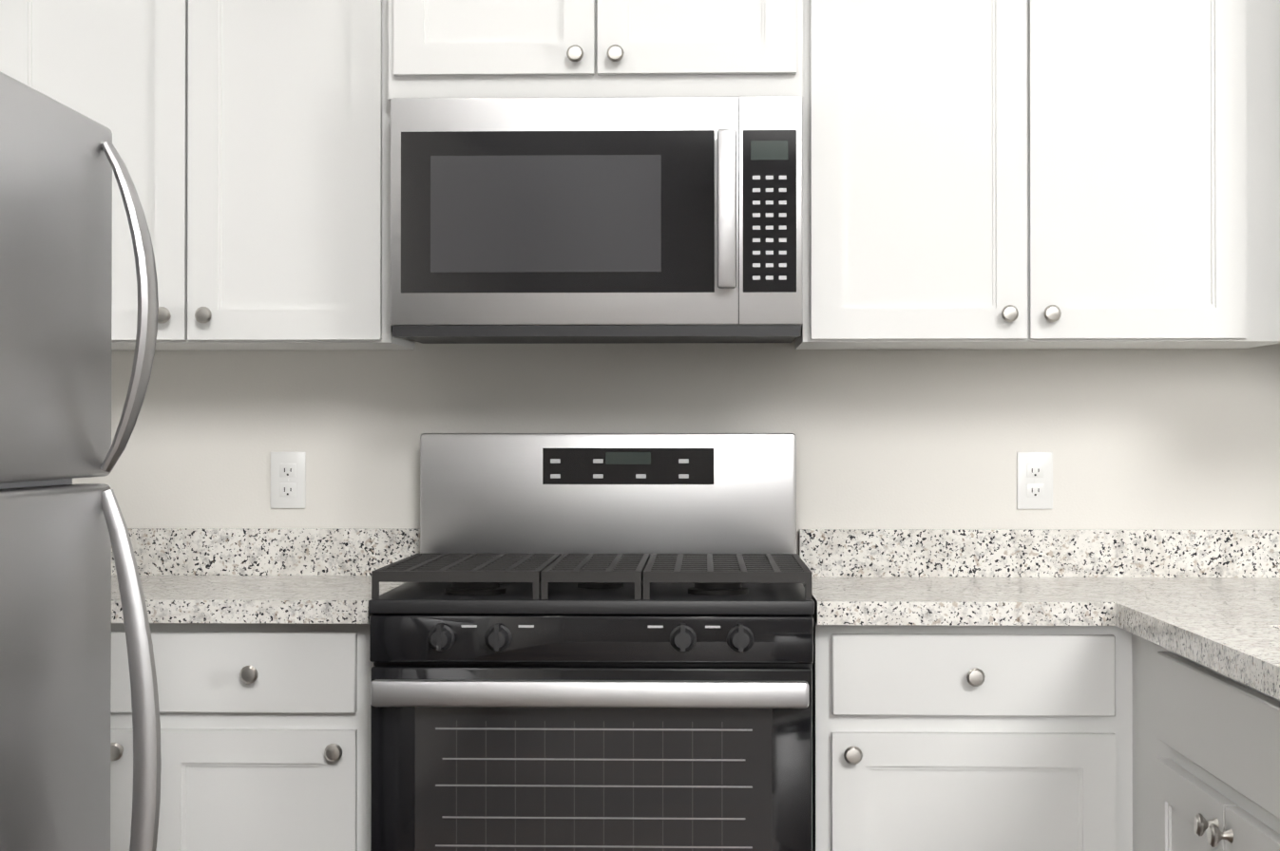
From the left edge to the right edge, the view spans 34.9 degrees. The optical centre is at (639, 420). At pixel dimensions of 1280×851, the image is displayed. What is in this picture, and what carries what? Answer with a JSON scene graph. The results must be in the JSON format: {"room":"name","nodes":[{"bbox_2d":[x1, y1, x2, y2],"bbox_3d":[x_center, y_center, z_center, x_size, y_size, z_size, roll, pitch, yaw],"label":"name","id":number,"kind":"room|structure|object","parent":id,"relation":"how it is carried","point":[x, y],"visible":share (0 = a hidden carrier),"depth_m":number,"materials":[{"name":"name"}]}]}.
{"room":"kitchen","nodes":[
{"label":"kitchen","id":0,"kind":"room"},
{"bbox_2d":[72,339,1279,555],"bbox_3d":[-0.019,-0.004,4.201,3.320,2.440,0.100,0,-1,2],"label":"wall","id":1,"kind":"structure","parent":0,"point":[1159,438],"depth_m":4.14,"materials":[{"name":"paint"}]},
{"bbox_2d":[0,0,415,350],"bbox_3d":[-0.873,-0.627,4.013,0.815,0.962,0.338,0,-1,2],"label":"upper cabinet","id":2,"kind":"object","parent":1,"relation":"attached to","point":[252,138],"depth_m":3.84,"materials":[{"name":"white wood"}]},
{"bbox_2d":[270,452,305,508],"bbox_3d":[-0.720,0.122,4.168,0.072,0.116,0.007,0,-1,2],"label":"electrical outlet","id":3,"kind":"object","parent":1,"relation":"attached to","point":[288,480],"visible":1,"depth_m":4.17,"materials":[{"name":"white plastic"}]},
{"bbox_2d":[376,0,813,110],"bbox_3d":[-0.078,-0.900,3.965,0.772,0.605,0.388,0,-1,2],"label":"upper cabinet","id":4,"kind":"object","parent":1,"relation":"attached to","point":[426,48],"depth_m":3.78,"materials":[{"name":"white wood"}]},
{"bbox_2d":[390,95,802,343],"bbox_3d":[-0.075,-0.374,3.929,0.760,0.441,0.450,0,-1,2],"label":"microwave","id":5,"kind":"object","parent":4,"relation":"attached to","point":[592,219],"visible":0.98,"depth_m":3.75,"materials":[{"name":"grey metal"}]},
{"bbox_2d":[111,528,1279,577],"bbox_3d":[-0.031,0.269,4.137,3.056,0.095,0.021,0,-1,2],"label":"backsplash","id":6,"kind":"structure","parent":1,"relation":"attached to","point":[913,553],"depth_m":4.11,"materials":[{"name":"white stone"}]},
{"bbox_2d":[1016,452,1052,509],"bbox_3d":[0.799,0.122,4.119,0.072,0.116,0.007,0,-1,2],"label":"electrical outlet","id":7,"kind":"object","parent":1,"relation":"attached to","point":[1034,480],"visible":1,"depth_m":4.12,"materials":[{"name":"white plastic"}]},
{"bbox_2d":[795,0,1277,349],"bbox_3d":[0.764,-0.627,3.961,0.909,0.962,0.338,0,-1,2],"label":"upper cabinet","id":8,"kind":"object","parent":1,"relation":"attached to","point":[1041,173],"depth_m":3.80,"materials":[{"name":"white wood"}]},
{"bbox_2d":[1277,0,1279,343],"bbox_3d":[1.345,-0.631,3.627,0.313,0.962,0.333,0,-1,2],"label":"upper cabinet","id":9,"kind":"object","parent":1,"relation":"attached to","point":[1278,1],"depth_m":3.80,"materials":[{"name":"white wood"}]},
{"bbox_3d":[0.642,1.242,1.667,7.800,0.100,8.900,0,-1,2],"label":"floor","id":10,"kind":"structure","parent":0,"visible":0},
{"bbox_2d":[0,71,161,850],"bbox_3d":[-1.125,0.384,2.491,0.918,1.632,0.760,0,-1,2],"label":"refrigerator","id":11,"kind":"object","parent":10,"relation":"on","point":[61,534],"visible":1,"depth_m":2.64,"materials":[{"name":"metal"}]},
{"bbox_2d":[150,613,373,850],"bbox_3d":[-0.656,0.783,3.852,0.401,0.860,0.619,0,-1,2],"label":"base cabinet","id":12,"kind":"object","parent":10,"relation":"on","point":[265,732],"depth_m":3.55,"materials":[{"name":"white wood"}]},
{"bbox_2d":[111,573,405,627],"bbox_3d":[-1.012,0.333,3.848,1.112,0.040,0.659,0,-1,2],"label":"countertop","id":13,"kind":"structure","parent":12,"relation":"on","point":[171,600],"depth_m":3.57,"materials":[{"name":"white stone"}]},
{"bbox_2d":[368,433,814,850],"bbox_3d":[-0.074,0.617,3.752,0.757,1.190,0.720,0,-1,2],"label":"range","id":14,"kind":"object","parent":10,"relation":"on","point":[591,641],"visible":1,"depth_m":3.45,"materials":[{"name":"grey metal"}]},
{"bbox_2d":[812,614,1125,850],"bbox_3d":[0.571,0.783,3.814,0.514,0.860,0.619,0,-1,2],"label":"base cabinet","id":15,"kind":"object","parent":10,"relation":"on","point":[1045,690],"depth_m":3.51,"materials":[{"name":"white wood"}]},
{"bbox_2d":[802,573,1113,627],"bbox_3d":[0.566,0.333,3.798,0.506,0.040,0.659,0,-1,2],"label":"countertop","id":16,"kind":"structure","parent":15,"relation":"on","point":[840,600],"depth_m":3.50,"materials":[{"name":"white stone"}]},
{"bbox_2d":[1060,577,1279,703],"bbox_3d":[1.135,0.324,2.892,0.688,0.040,2.434,0,-1,2],"label":"countertop","id":17,"kind":"structure","parent":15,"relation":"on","point":[1228,627],"depth_m":3.21,"materials":[{"name":"white stone"}]},
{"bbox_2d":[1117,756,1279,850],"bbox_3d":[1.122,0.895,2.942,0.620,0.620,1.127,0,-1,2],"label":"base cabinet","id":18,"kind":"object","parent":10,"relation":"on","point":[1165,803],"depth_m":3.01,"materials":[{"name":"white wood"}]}
]}

